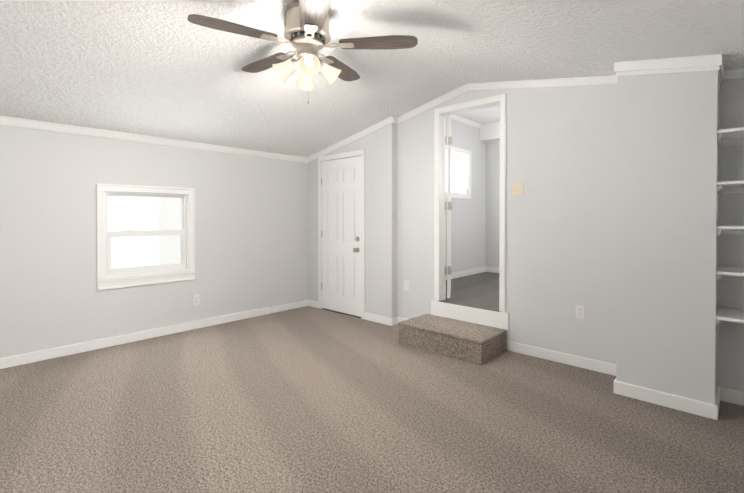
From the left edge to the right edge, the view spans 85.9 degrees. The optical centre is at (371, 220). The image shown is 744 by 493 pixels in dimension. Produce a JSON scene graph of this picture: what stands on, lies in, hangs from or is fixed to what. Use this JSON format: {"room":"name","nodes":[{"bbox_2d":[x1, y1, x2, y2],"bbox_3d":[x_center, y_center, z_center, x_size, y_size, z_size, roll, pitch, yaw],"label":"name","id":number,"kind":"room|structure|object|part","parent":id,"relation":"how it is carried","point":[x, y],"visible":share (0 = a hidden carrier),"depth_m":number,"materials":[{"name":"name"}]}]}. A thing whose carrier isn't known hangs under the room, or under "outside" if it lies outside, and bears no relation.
{"room":"empty living room","nodes":[
{"label":"empty living room","id":0,"kind":"room"},
{"bbox_2d":[0,125,307,357],"bbox_3d":[-3.033,0.192,3.502,0.120,2.100,6.560,0,1,43],"label":"wall","id":1,"kind":"structure","parent":0,"point":[251,232],"depth_m":4.00,"materials":[{"name":"white paint"}]},
{"bbox_2d":[96,184,194,289],"bbox_3d":[-2.346,0.157,4.190,0.105,1.024,0.930,0,1,43],"label":"window","id":2,"kind":"structure","parent":1,"relation":"in","point":[183,269],"depth_m":4.15,"materials":[{"name":"white"}]},
{"bbox_2d":[0,116,307,162],"bbox_3d":[-3.008,-0.832,3.402,0.040,0.066,6.220,0,1,43],"label":"crown molding","id":3,"kind":"structure","parent":1,"relation":"attached to","point":[10,121],"depth_m":4.04,"materials":[{"name":"white wood"}]},
{"bbox_2d":[0,299,311,368],"bbox_3d":[-3.015,1.197,3.427,0.019,0.090,6.220,0,1,43],"label":"baseboard","id":4,"kind":"structure","parent":1,"relation":"attached to","point":[6,362],"depth_m":4.07,"materials":[{"name":"white wood"}]},
{"bbox_2d":[193,295,198,305],"bbox_3d":[-1.995,0.906,4.537,0.009,0.115,0.070,0,1,43],"label":"electrical outlet","id":5,"kind":"object","parent":1,"relation":"attached to","point":[195,299],"visible":1,"depth_m":4.53,"materials":[{"name":"white plastic"}]},
{"bbox_2d":[308,123,396,317],"bbox_3d":[-0.310,0.014,5.301,1.676,2.424,0.220,0,1,43],"label":"wall","id":6,"kind":"structure","parent":0,"point":[379,146],"depth_m":4.81,"materials":[{"name":"white paint"}]},
{"bbox_2d":[321,156,360,316],"bbox_3d":[-0.423,0.202,5.238,0.767,2.020,0.108,0,1,43],"label":"entry door","id":7,"kind":"structure","parent":6,"relation":"in","point":[341,235],"depth_m":5.24,"materials":[{"name":"white wood"}]},
{"bbox_2d":[318,149,364,318],"bbox_3d":[-0.399,0.173,5.257,0.889,2.105,0.065,0,1,43],"label":"door frame","id":8,"kind":"structure","parent":6,"relation":"attached to","point":[342,155],"depth_m":5.11,"materials":[{"name":"white wood"}]},
{"bbox_2d":[365,312,395,325],"bbox_3d":[0.082,1.185,4.803,0.441,0.090,0.035,0,1,43],"label":"baseboard","id":9,"kind":"structure","parent":6,"relation":"attached to","point":[368,316],"depth_m":4.76,"materials":[{"name":"white wood"}]},
{"bbox_2d":[308,75,617,162],"bbox_3d":[0.551,-1.097,4.386,3.810,0.578,0.140,0,1,43],"label":"crown molding","id":10,"kind":"structure","parent":6,"relation":"attached to","point":[597,80],"depth_m":4.02,"materials":[{"name":"white wood"}]},
{"bbox_2d":[0,306,743,492],"bbox_3d":[-1.042,1.288,1.673,5.540,0.060,6.560,0,1,43],"label":"floor carpet","id":11,"kind":"object","parent":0,"point":[307,399],"depth_m":2.46,"materials":[{"name":"brown carpet"}]},
{"bbox_2d":[398,314,506,364],"bbox_3d":[0.771,1.137,3.922,0.934,0.202,0.511,0,1,43],"label":"carpeted step","id":12,"kind":"structure","parent":11,"relation":"on","point":[473,342],"depth_m":3.73,"materials":[{"name":"beige carpet"}]},
{"bbox_2d":[616,70,719,404],"bbox_3d":[2.086,0.059,2.822,0.540,2.377,0.370,0,1,43],"label":"wall","id":13,"kind":"structure","parent":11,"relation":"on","point":[667,225],"depth_m":2.67,"materials":[{"name":"white paint"}]},
{"bbox_2d":[613,54,723,419],"bbox_3d":[2.078,0.058,2.814,0.584,2.380,0.392,0,1,43],"label":"trim","id":14,"kind":"structure","parent":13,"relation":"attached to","point":[714,62],"depth_m":2.65,"materials":[{"name":"white wood"}]},
{"bbox_2d":[0,0,743,157],"bbox_3d":[-1.042,-1.139,1.651,5.540,0.645,6.560,0,1,43],"label":"ceiling","id":15,"kind":"structure","parent":0,"point":[167,69],"depth_m":2.87,"materials":[{"name":"white paint"}]},
{"bbox_2d":[187,0,417,103],"bbox_3d":[-0.465,-1.055,2.648,1.330,0.619,1.378,0,1,43],"label":"ceiling fan","id":16,"kind":"object","parent":15,"relation":"hanging from","point":[307,36],"visible":1,"depth_m":2.54,"materials":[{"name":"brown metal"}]},
{"bbox_3d":[-0.820,-1.142,2.376,0.505,0.006,0.168,0,6,-31],"label":"blade","id":17,"kind":"part","parent":16,"relation":"part of","materials":[{"name":"brown wood"}]},
{"label":"blade","id":18,"kind":"part","parent":16,"relation":"part of","materials":[{"name":"brown wood"}]},
{"bbox_3d":[-0.316,-1.140,2.165,0.168,0.006,0.505,5,-1,-13],"label":"blade","id":19,"kind":"part","parent":16,"relation":"part of","materials":[{"name":"brown wood"}]},
{"bbox_3d":[-0.243,-1.148,3.045,0.168,0.006,0.505,-5,-2,23],"label":"blade","id":20,"kind":"part","parent":16,"relation":"part of","materials":[{"name":"brown wood"}]},
{"bbox_3d":[0.040,-1.144,2.578,0.505,0.006,0.168,0,-4,5],"label":"blade","id":21,"kind":"part","parent":16,"relation":"part of","materials":[{"name":"brown wood"}]},
{"bbox_2d":[446,117,485,273],"bbox_3d":[1.045,-0.314,5.789,0.100,2.450,2.340,0,1,43],"label":"wall","id":22,"kind":"structure","parent":0,"point":[475,231],"depth_m":6.26,"materials":[{"name":"white paint"}]},
{"bbox_2d":[446,145,470,198],"bbox_3d":[1.245,-0.706,5.968,0.086,0.750,0.820,0,1,43],"label":"room window","id":23,"kind":"structure","parent":22,"relation":"in","point":[459,161],"depth_m":6.03,"materials":[{"name":"white"}]},
{"bbox_2d":[446,266,487,279],"bbox_3d":[1.081,0.816,5.752,0.019,0.090,2.320,0,1,43],"label":"baseboard","id":24,"kind":"structure","parent":22,"relation":"attached to","point":[454,275],"depth_m":6.19,"materials":[{"name":"white wood"}]},
{"bbox_2d":[456,117,481,127],"bbox_3d":[1.103,-1.510,5.738,0.040,0.058,2.360,0,1,43],"label":"crown molding","id":25,"kind":"structure","parent":22,"relation":"attached to","point":[463,120],"depth_m":6.17,"materials":[{"name":"white"}]},
{"bbox_2d":[438,272,500,311],"bbox_3d":[2.239,0.896,4.684,3.370,0.050,2.598,0,1,43],"label":"floor","id":26,"kind":"structure","parent":0,"point":[480,290],"depth_m":4.88,"materials":[{"name":"grey carpet"}]},
{"bbox_2d":[454,105,499,123],"bbox_3d":[2.279,-1.579,4.705,3.370,0.100,2.480,0,1,43],"label":"ceiling","id":27,"kind":"structure","parent":0,"point":[486,115],"depth_m":5.87,"materials":[{"name":"white paint"}]},
{"bbox_2d":[480,121,499,142],"bbox_3d":[2.978,-1.406,5.463,3.170,0.260,0.220,0,1,43],"label":"soffit beam","id":28,"kind":"structure","parent":27,"relation":"attached to","point":[489,132],"depth_m":6.34,"materials":[{"name":"white paint"}]},
{"bbox_2d":[486,141,499,266],"bbox_3d":[3.087,-0.312,5.590,3.370,2.450,0.100,0,1,43],"label":"wall","id":29,"kind":"structure","parent":0,"point":[492,148],"depth_m":6.54,"materials":[{"name":"white paint"}]},
{"bbox_2d":[488,267,498,272],"bbox_3d":[3.048,0.818,5.558,3.170,0.090,0.015,0,1,43],"label":"baseboard","id":30,"kind":"structure","parent":29,"relation":"attached to","point":[490,269],"depth_m":6.53,"materials":[{"name":"white wood"}]},
{"bbox_2d":[397,78,743,391],"bbox_3d":[1.758,-0.068,3.457,3.864,2.620,0.120,0,1,43],"label":"wall","id":31,"kind":"structure","parent":0,"point":[561,212],"depth_m":3.48,"materials":[{"name":"white paint"}]},
{"bbox_2d":[396,317,407,324],"bbox_3d":[0.472,1.187,4.561,0.492,0.090,0.020,0,1,43],"label":"baseboard","id":32,"kind":"structure","parent":31,"relation":"attached to","point":[398,319],"depth_m":4.69,"materials":[{"name":"white wood"}]},
{"bbox_2d":[404,280,408,290],"bbox_3d":[0.398,0.753,4.633,0.070,0.115,0.009,0,1,43],"label":"electrical outlet","id":33,"kind":"object","parent":31,"relation":"attached to","point":[406,284],"visible":1,"depth_m":4.63,"materials":[{"name":"white plastic"}]},
{"bbox_2d":[447,116,451,297],"bbox_3d":[0.918,-0.145,4.747,0.053,2.015,0.691,0,1,10],"label":"door","id":34,"kind":"structure","parent":31,"relation":"in","point":[449,205],"depth_m":4.42,"materials":[{"name":"white wood"}]},
{"bbox_2d":[431,93,508,350],"bbox_3d":[1.019,0.013,4.129,0.880,2.447,0.142,0,1,43],"label":"door frame","id":35,"kind":"structure","parent":31,"relation":"attached to","point":[495,319],"depth_m":4.18,"materials":[{"name":"white wood"}]},
{"bbox_2d":[512,183,523,195],"bbox_3d":[1.358,-0.290,3.731,0.116,0.115,0.019,0,1,43],"label":"switch plate","id":36,"kind":"object","parent":31,"relation":"attached to","point":[517,188],"visible":1,"depth_m":3.73,"materials":[{"name":"beige plastic"}]},
{"bbox_2d":[509,341,615,375],"bbox_3d":[1.650,1.197,3.476,0.943,0.090,0.015,0,1,43],"label":"baseboard","id":37,"kind":"structure","parent":31,"relation":"attached to","point":[591,364],"depth_m":3.45,"materials":[{"name":"white wood"}]},
{"bbox_2d":[576,305,584,318],"bbox_3d":[1.759,0.775,3.376,0.070,0.115,0.009,0,1,43],"label":"electrical outlet","id":38,"kind":"object","parent":31,"relation":"attached to","point":[580,311],"visible":1,"depth_m":3.37,"materials":[{"name":"white plastic"}]},
{"bbox_2d":[716,127,743,324],"bbox_3d":[2.607,0.052,2.348,0.868,1.235,0.357,0,1,43],"label":"built-in shelves","id":39,"kind":"object","parent":31,"relation":"attached to","point":[731,137],"visible":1,"depth_m":2.56,"materials":[{"name":"white wood"}]},
{"bbox_2d":[720,387,743,405],"bbox_3d":[2.722,1.206,2.486,0.835,0.090,0.015,0,1,43],"label":"baseboard","id":40,"kind":"structure","parent":31,"relation":"attached to","point":[732,396],"depth_m":2.72,"materials":[{"name":"white wood"}]},
{"bbox_2d":[724,68,743,78],"bbox_3d":[2.704,-0.924,2.466,0.800,0.207,0.040,0,1,43],"label":"crown molding","id":41,"kind":"structure","parent":31,"relation":"attached to","point":[737,73],"depth_m":2.70,"materials":[{"name":"white wood"}]},
{"label":"outside","id":42,"kind":"structure","parent":0,"visible":0},
{"bbox_2d":[107,196,181,268],"bbox_3d":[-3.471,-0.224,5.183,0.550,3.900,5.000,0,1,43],"label":"window glass","id":43,"kind":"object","parent":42,"point":[128,255],"depth_m":5.30,"materials":[{"name":"glass"}]},
{"bbox_2d":[446,186,462,192],"bbox_3d":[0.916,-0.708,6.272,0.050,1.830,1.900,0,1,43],"label":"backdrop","id":44,"kind":"structure","parent":42,"point":[455,189],"depth_m":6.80,"materials":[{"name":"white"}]}
]}

